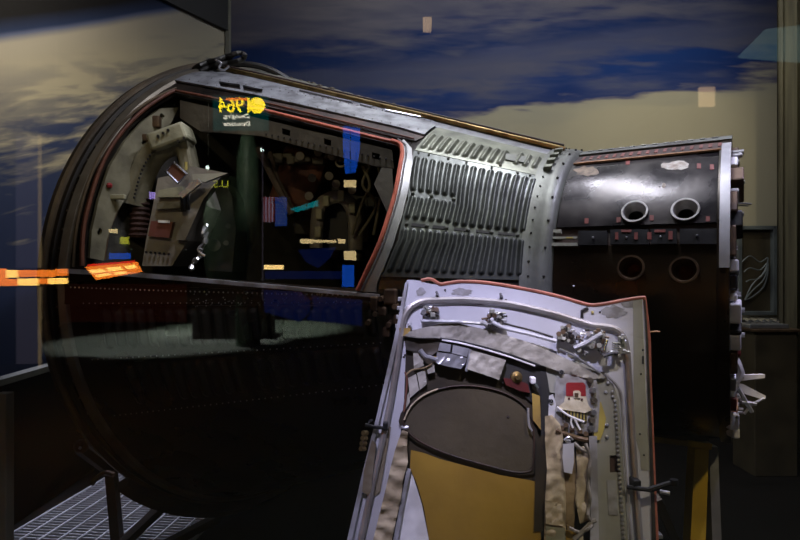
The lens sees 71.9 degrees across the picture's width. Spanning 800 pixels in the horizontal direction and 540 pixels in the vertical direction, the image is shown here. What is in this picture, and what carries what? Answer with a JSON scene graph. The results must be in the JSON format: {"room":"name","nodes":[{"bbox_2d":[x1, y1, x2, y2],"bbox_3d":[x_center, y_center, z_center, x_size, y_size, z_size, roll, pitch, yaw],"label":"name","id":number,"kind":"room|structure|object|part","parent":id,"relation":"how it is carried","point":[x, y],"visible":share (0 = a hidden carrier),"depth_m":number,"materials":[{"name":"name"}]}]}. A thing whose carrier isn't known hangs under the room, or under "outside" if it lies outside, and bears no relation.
{"room":"museum","nodes":[
{"label":"museum","id":0,"kind":"room"},
{"bbox_2d":[0,0,224,375],"bbox_3d":[-2.949,-0.850,3.025,0.103,4.600,5.107,0,0,30],"label":"wall","id":1,"kind":"structure","parent":0,"point":[63,63],"depth_m":3.81,"materials":[{"name":"blue paint"}]},
{"bbox_2d":[161,0,227,30],"bbox_3d":[-2.871,-2.690,3.012,0.035,0.920,4.950,0,0,30],"label":"trim","id":2,"kind":"structure","parent":1,"relation":"attached to","point":[213,12],"depth_m":4.94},
{"bbox_2d":[225,0,230,53],"bbox_3d":[-1.608,-0.850,5.164,0.045,4.550,0.045,0,0,0],"label":"trim","id":3,"kind":"structure","parent":1,"relation":"attached to","point":[227,33],"depth_m":5.14,"materials":[{"name":"grey metal"}]},
{"bbox_2d":[14,439,799,539],"bbox_3d":[-2.500,1.500,2.925,15.200,0.100,4.950,0,0,0],"label":"floor","id":4,"kind":"structure","parent":0,"point":[752,507],"depth_m":3.37,"materials":[{"name":"black"}]},
{"bbox_2d":[0,392,13,539],"bbox_3d":[-1.614,0.975,2.250,0.050,0.950,0.050,0,0,0],"label":"barrier post","id":5,"kind":"object","parent":4,"relation":"on","point":[6,398],"visible":1,"depth_m":2.23,"materials":[{"name":"black metal"}]},
{"bbox_2d":[0,363,95,523],"bbox_3d":[-2.220,1.025,3.074,0.074,0.850,2.351,0,0,-2],"label":"wall","id":6,"kind":"structure","parent":4,"relation":"on","point":[46,463],"depth_m":3.37,"materials":[{"name":"brown paint"}]},
{"bbox_2d":[14,473,203,539],"bbox_3d":[-1.557,1.420,3.223,1.014,0.024,1.134,0,0,6],"label":"floor grating","id":7,"kind":"structure","parent":4,"relation":"on","point":[84,515],"depth_m":3.11,"materials":[{"name":"grey metal"}]},
{"bbox_2d":[73,430,295,539],"bbox_3d":[-0.919,0.972,3.403,0.724,0.940,2.078,0,0,33],"label":"cradle","id":8,"kind":"object","parent":4,"relation":"on","point":[159,504],"visible":0.79,"depth_m":2.85,"materials":[{"name":"brown paint"}]},
{"bbox_3d":[-1.601,0.993,2.905,0.195,0.200,0.063,0,0,-38],"label":"link arm","id":9,"kind":"part","parent":8,"relation":"part of"},
{"bbox_3d":[-1.514,1.244,2.925,0.108,0.366,0.098,0,0,0],"label":"leg","id":10,"kind":"part","parent":8,"relation":"part of","materials":[{"name":"metal"}]},
{"bbox_3d":[-1.329,1.317,2.825,0.051,0.250,0.360,0,0,41],"label":"leg","id":11,"kind":"part","parent":8,"relation":"part of","materials":[{"name":"black metal"}]},
{"bbox_2d":[37,51,765,503],"bbox_3d":[0.143,0.066,2.664,2.577,2.350,2.339,0,0,26],"label":"capsule","id":12,"kind":"object","parent":8,"relation":"on","point":[228,251],"visible":0.97,"depth_m":2.06},
{"bbox_3d":[-1.096,-0.380,2.293,0.020,0.688,0.394,0,0,32],"label":"frame plate","id":13,"kind":"part","parent":12,"relation":"part of","materials":[{"name":"grey metal"}]},
{"bbox_2d":[156,202,180,209],"bbox_3d":[-0.941,-0.262,2.265,0.097,0.028,0.050,0,0,0],"label":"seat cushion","id":14,"kind":"object","parent":12,"relation":"on","point":[159,205],"depth_m":2.24,"materials":[{"name":"beige fabric"}]},
{"bbox_2d":[157,186,184,197],"bbox_3d":[-0.931,-0.319,2.265,0.110,0.045,0.050,0,0,0],"label":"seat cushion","id":15,"kind":"object","parent":12,"relation":"on","point":[162,191],"depth_m":2.24,"materials":[{"name":"beige fabric"}]},
{"bbox_3d":[-0.883,-0.384,2.180,0.094,0.092,0.012,0,0,0],"label":"mirror frame","id":16,"kind":"part","parent":12,"relation":"part of","materials":[{"name":"silver metal"}]},
{"bbox_3d":[-0.883,-0.384,2.185,0.083,0.081,0.010,0,0,0],"label":"mirror panel","id":17,"kind":"part","parent":12,"relation":"part of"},
{"bbox_3d":[-0.933,-0.210,2.380,0.255,0.387,0.220,0,0,0],"label":"ejection seat","id":18,"kind":"part","parent":12,"relation":"part of","materials":[{"name":"grey metal"}]},
{"bbox_3d":[-0.895,-0.473,2.330,0.088,0.193,0.100,0,0,0],"label":"headrest arm","id":19,"kind":"part","parent":12,"relation":"part of"},
{"bbox_3d":[-0.804,-0.271,2.255,0.202,0.299,0.050,0,0,0],"label":"seat","id":20,"kind":"part","parent":12,"relation":"part of","materials":[{"name":"grey metal"}]},
{"bbox_3d":[-0.754,-0.367,2.200,0.143,0.036,0.020,0,0,0],"label":"shoulder plate","id":21,"kind":"part","parent":12,"relation":"part of","materials":[{"name":"grey metal"}]},
{"bbox_3d":[-0.686,0.086,1.972,1.207,0.087,0.011,0,0,11],"label":"rail","id":22,"kind":"part","parent":12,"relation":"part of","materials":[{"name":"black metal"}]},
{"bbox_3d":[-0.678,0.043,1.970,1.243,0.099,0.031,0,0,11],"label":"sill","id":23,"kind":"part","parent":12,"relation":"part of","materials":[{"name":"black metal"}]},
{"bbox_3d":[-0.468,-0.534,2.585,0.039,0.052,0.079,0,0,-10],"label":"overhead knob","id":24,"kind":"part","parent":12,"relation":"part of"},
{"bbox_3d":[-0.420,-0.723,2.424,1.217,0.420,0.270,0,0,19],"label":"shoulder panel","id":25,"kind":"part","parent":12,"relation":"part of","materials":[{"name":"silver metal"}]},
{"bbox_3d":[-0.426,-0.346,2.585,0.039,0.048,0.076,0,0,-9],"label":"overhead knob","id":26,"kind":"part","parent":12,"relation":"part of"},
{"bbox_3d":[-0.412,-0.431,2.585,0.039,0.050,0.077,0,0,-9],"label":"overhead knob","id":27,"kind":"part","parent":12,"relation":"part of","materials":[{"name":"black"}]},
{"bbox_3d":[-0.384,-0.553,2.585,0.039,0.053,0.079,0,0,-8],"label":"overhead knob","id":28,"kind":"part","parent":12,"relation":"part of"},
{"bbox_3d":[-0.333,-0.440,2.585,0.039,0.050,0.077,0,0,-7],"label":"overhead knob","id":29,"kind":"part","parent":12,"relation":"part of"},
{"bbox_3d":[-0.318,-0.534,2.585,0.039,0.052,0.078,0,0,-7],"label":"overhead knob","id":30,"kind":"part","parent":12,"relation":"part of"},
{"bbox_3d":[-0.308,-0.210,2.685,0.135,0.226,0.050,0,0,0],"label":"seat","id":31,"kind":"part","parent":12,"relation":"part of","materials":[{"name":"black"}]},
{"bbox_3d":[-0.300,-0.403,2.585,0.039,0.049,0.076,0,0,-7],"label":"overhead knob","id":32,"kind":"part","parent":12,"relation":"part of","materials":[{"name":"black"}]},
{"bbox_3d":[-0.225,-0.375,2.585,0.039,0.049,0.076,0,0,-5],"label":"overhead knob","id":33,"kind":"part","parent":12,"relation":"part of","materials":[{"name":"black"}]},
{"bbox_3d":[-0.162,-0.687,2.332,1.595,0.550,0.083,0,0,21],"label":"seam panel","id":34,"kind":"part","parent":12,"relation":"part of","materials":[{"name":"silver metal"}]},
{"bbox_3d":[-0.019,-0.208,1.938,0.120,0.564,0.273,0,0,33],"label":"opening frame","id":35,"kind":"part","parent":12,"relation":"part of","materials":[{"name":"silver metal"}]},
{"bbox_3d":[0.080,-0.714,2.724,1.565,0.689,1.047,0,0,32],"label":"ridge panel","id":36,"kind":"part","parent":12,"relation":"part of","materials":[{"name":"silver metal"}]},
{"bbox_3d":[0.417,-0.398,1.968,0.083,0.049,0.036,0,0,14],"label":"access plate","id":37,"kind":"part","parent":12,"relation":"part of","materials":[{"name":"silver metal"}]},
{"bbox_3d":[0.593,-0.098,1.696,0.090,0.050,0.023,0,0,32],"label":"channel plate","id":38,"kind":"part","parent":12,"relation":"part of","materials":[{"name":"metal"}]},
{"bbox_3d":[0.680,-0.098,1.639,0.109,0.051,0.023,0,0,32],"label":"channel plate","id":39,"kind":"part","parent":12,"relation":"part of","materials":[{"name":"metal"}]},
{"bbox_3d":[0.887,-0.429,1.931,0.473,0.050,0.151,0,0,32],"label":"crown plate","id":40,"kind":"part","parent":12,"relation":"part of","materials":[{"name":"grey metal"}]},
{"bbox_3d":[0.759,-0.096,1.590,0.070,0.048,0.022,0,0,32],"label":"channel plate","id":41,"kind":"part","parent":12,"relation":"part of","materials":[{"name":"metal"}]},
{"bbox_3d":[0.835,-0.094,1.544,0.095,0.049,0.022,0,0,32],"label":"channel plate","id":42,"kind":"part","parent":12,"relation":"part of","materials":[{"name":"metal"}]},
{"bbox_3d":[0.944,-0.201,1.600,0.025,0.390,0.275,0,0,32],"label":"nose trim","id":43,"kind":"part","parent":12,"relation":"part of","materials":[{"name":"silver metal"}]},
{"bbox_3d":[1.014,0.353,1.601,0.087,0.046,0.012,0,0,0],"label":"strut arm","id":44,"kind":"part","parent":12,"relation":"part of"},
{"bbox_3d":[1.016,0.311,1.601,0.078,0.019,0.012,0,0,0],"label":"strut arm","id":45,"kind":"part","parent":12,"relation":"part of"},
{"bbox_2d":[657,493,679,539],"bbox_3d":[0.369,1.040,1.480,1.119,0.844,0.502,0,0,0],"label":"stand","id":46,"kind":"object","parent":4,"relation":"on","point":[663,514],"visible":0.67,"depth_m":1.54,"materials":[{"name":"black metal"}]},
{"bbox_2d":[347,277,677,539],"bbox_3d":[0.228,0.505,1.322,0.815,0.968,0.223,0,0,0],"label":"hatch","id":47,"kind":"object","parent":46,"relation":"on","point":[503,413],"visible":1,"depth_m":1.34,"materials":[{"name":"metal"}]},
{"bbox_3d":[-0.057,0.371,1.326,0.060,0.027,0.027,0,0,-12],"label":"handle","id":48,"kind":"part","parent":47,"relation":"part of","materials":[{"name":"metal"}]},
{"bbox_3d":[-0.021,0.713,1.286,0.020,0.479,0.136,0,0,44],"label":"rail","id":49,"kind":"part","parent":47,"relation":"part of","materials":[{"name":"grey metal"}]},
{"bbox_3d":[0.013,0.295,1.336,0.010,0.095,0.018,0,0,11],"label":"pad cord","id":50,"kind":"part","parent":47,"relation":"part of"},
{"bbox_3d":[0.016,0.727,1.295,0.145,0.486,0.072,0,0,-10],"label":"panel","id":51,"kind":"part","parent":47,"relation":"part of","materials":[{"name":"white metal"}]},
{"bbox_3d":[0.045,0.244,1.350,0.070,0.030,0.005,0,0,-12],"label":"pad cord","id":52,"kind":"part","parent":47,"relation":"part of","materials":[{"name":"brown fabric"}]},
{"bbox_3d":[0.111,0.192,1.370,0.035,0.027,0.029,0,0,0],"label":"box lid","id":53,"kind":"part","parent":47,"relation":"part of","materials":[{"name":"silver metal"}]},
{"bbox_3d":[0.139,0.133,1.371,0.175,0.024,0.014,0,0,-3],"label":"push rod","id":54,"kind":"part","parent":47,"relation":"part of","materials":[{"name":"silver metal"}]},
{"bbox_3d":[0.151,0.202,1.372,0.045,0.033,0.029,0,0,0],"label":"box lid","id":55,"kind":"part","parent":47,"relation":"part of","materials":[{"name":"silver metal"}]},
{"bbox_3d":[0.168,0.389,1.353,0.324,0.209,0.034,0,0,-1],"label":"cord","id":56,"kind":"part","parent":47,"relation":"part of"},
{"bbox_3d":[0.289,0.266,1.365,0.029,0.029,0.028,0,0,0],"label":"brass knob","id":57,"kind":"part","parent":47,"relation":"part of","materials":[{"name":"gold metal"}]},
{"bbox_3d":[0.306,0.152,1.368,0.160,0.056,0.024,0,0,0],"label":"push rod","id":58,"kind":"part","parent":47,"relation":"part of","materials":[{"name":"silver metal"}]},
{"bbox_3d":[0.309,0.146,1.368,0.138,0.044,0.008,0,0,5],"label":"push rod","id":59,"kind":"part","parent":47,"relation":"part of","materials":[{"name":"silver metal"}]},
{"bbox_3d":[0.316,0.365,1.345,0.009,0.056,0.016,0,0,-43],"label":"pull rod","id":60,"kind":"part","parent":47,"relation":"part of","materials":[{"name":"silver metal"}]},
{"bbox_3d":[0.410,0.348,1.330,0.065,0.037,0.006,0,0,13],"label":"white cord","id":61,"kind":"part","parent":47,"relation":"part of","materials":[{"name":"white plastic"}]},
{"bbox_3d":[0.428,0.290,1.344,0.049,0.036,0.019,0,0,9],"label":"red handle","id":62,"kind":"part","parent":47,"relation":"part of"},
{"bbox_3d":[0.425,0.370,1.325,0.019,0.030,0.006,0,0,26],"label":"white cord","id":63,"kind":"part","parent":47,"relation":"part of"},
{"bbox_3d":[0.431,0.328,1.351,0.113,0.155,0.032,0,0,8],"label":"handle plate","id":64,"kind":"part","parent":47,"relation":"part of","materials":[{"name":"grey metal"}]},
{"bbox_3d":[0.440,0.222,1.351,0.096,0.060,0.007,0,0,14],"label":"push rod","id":65,"kind":"part","parent":47,"relation":"part of","materials":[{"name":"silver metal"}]},
{"bbox_3d":[0.450,0.594,1.313,0.172,0.741,0.149,0,0,0],"label":"mechanism plate","id":66,"kind":"part","parent":47,"relation":"part of","materials":[{"name":"grey metal"}]},
{"bbox_3d":[0.459,0.173,1.346,0.071,0.046,0.012,0,0,6],"label":"push rod","id":67,"kind":"part","parent":47,"relation":"part of","materials":[{"name":"silver metal"}]},
{"bbox_3d":[0.507,0.191,1.332,0.037,0.045,0.013,0,0,12],"label":"push rod","id":68,"kind":"part","parent":47,"relation":"part of","materials":[{"name":"silver metal"}]},
{"bbox_3d":[0.584,0.495,1.278,0.107,0.038,0.035,0,0,29],"label":"lever handle","id":69,"kind":"part","parent":47,"relation":"part of","materials":[{"name":"metal"}]},
{"bbox_2d":[654,429,720,539],"bbox_3d":[0.887,1.013,2.180,0.534,0.875,0.520,0,0,0],"label":"stand","id":70,"kind":"object","parent":4,"relation":"on","point":[702,515],"visible":0.59,"depth_m":1.93,"materials":[{"name":"yellow paint"}]},
{"bbox_3d":[0.922,0.595,1.945,0.176,0.039,0.050,0,0,0],"label":"rail","id":71,"kind":"part","parent":70,"relation":"part of","materials":[{"name":"black metal"}]},
{"bbox_3d":[0.900,0.589,1.970,0.360,0.020,0.080,0,0,0],"label":"saddle plate","id":72,"kind":"part","parent":70,"relation":"part of","materials":[{"name":"black metal"}]},
{"bbox_3d":[1.030,1.036,1.945,0.089,0.827,0.050,0,0,0],"label":"post","id":73,"kind":"part","parent":70,"relation":"part of","materials":[{"name":"yellow metal"}]},
{"bbox_3d":[1.044,0.610,1.945,0.086,0.032,0.050,0,0,0],"label":"rail","id":74,"kind":"part","parent":70,"relation":"part of","materials":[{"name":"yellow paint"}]},
{"bbox_3d":[1.123,1.038,1.975,0.062,0.825,0.050,0,0,0],"label":"post","id":75,"kind":"part","parent":70,"relation":"part of","materials":[{"name":"grey metal"}]},
{"bbox_2d":[733,327,799,476],"bbox_3d":[2.638,0.932,4.000,0.340,1.035,0.300,0,0,0],"label":"plinth","id":76,"kind":"object","parent":4,"relation":"on","point":[766,446],"visible":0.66,"depth_m":3.87,"materials":[{"name":"brown metal"}]},
{"bbox_2d":[231,0,776,319],"bbox_3d":[1.745,-0.850,5.250,6.710,4.600,0.100,0,0,0],"label":"wall","id":77,"kind":"structure","parent":0,"point":[587,75],"depth_m":5.20,"materials":[{"name":"blue paint"}]},
{"bbox_2d":[709,320,775,438],"bbox_3d":[1.775,0.960,4.950,6.550,0.980,0.400,0,0,0],"label":"trim","id":78,"kind":"structure","parent":77,"relation":"attached to","point":[710,437],"depth_m":4.75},
{"bbox_2d":[737,226,776,314],"bbox_3d":[3.188,0.004,4.949,0.349,0.797,0.071,0,0,0],"label":"panel","id":79,"kind":"object","parent":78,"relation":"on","point":[757,249],"visible":0.9,"depth_m":4.96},
{"bbox_2d":[741,317,788,327],"bbox_3d":[2.618,0.381,4.000,0.280,0.067,0.180,0,0,0],"label":"tray","id":80,"kind":"object","parent":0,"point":[749,324],"visible":0.92,"depth_m":3.97,"materials":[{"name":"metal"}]},
{"bbox_3d":[-2.500,-3.200,-7.350,15.200,0.100,25.500,0,0,0],"label":"ceiling","id":81,"kind":"structure","parent":0,"visible":0},
{"bbox_2d":[777,0,799,452],"bbox_3d":[3.740,-0.853,4.356,1.600,4.585,0.121,0,0,0],"label":"wall","id":82,"kind":"structure","parent":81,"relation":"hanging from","point":[788,11],"depth_m":4.36,"materials":[{"name":"paint"}]}
]}

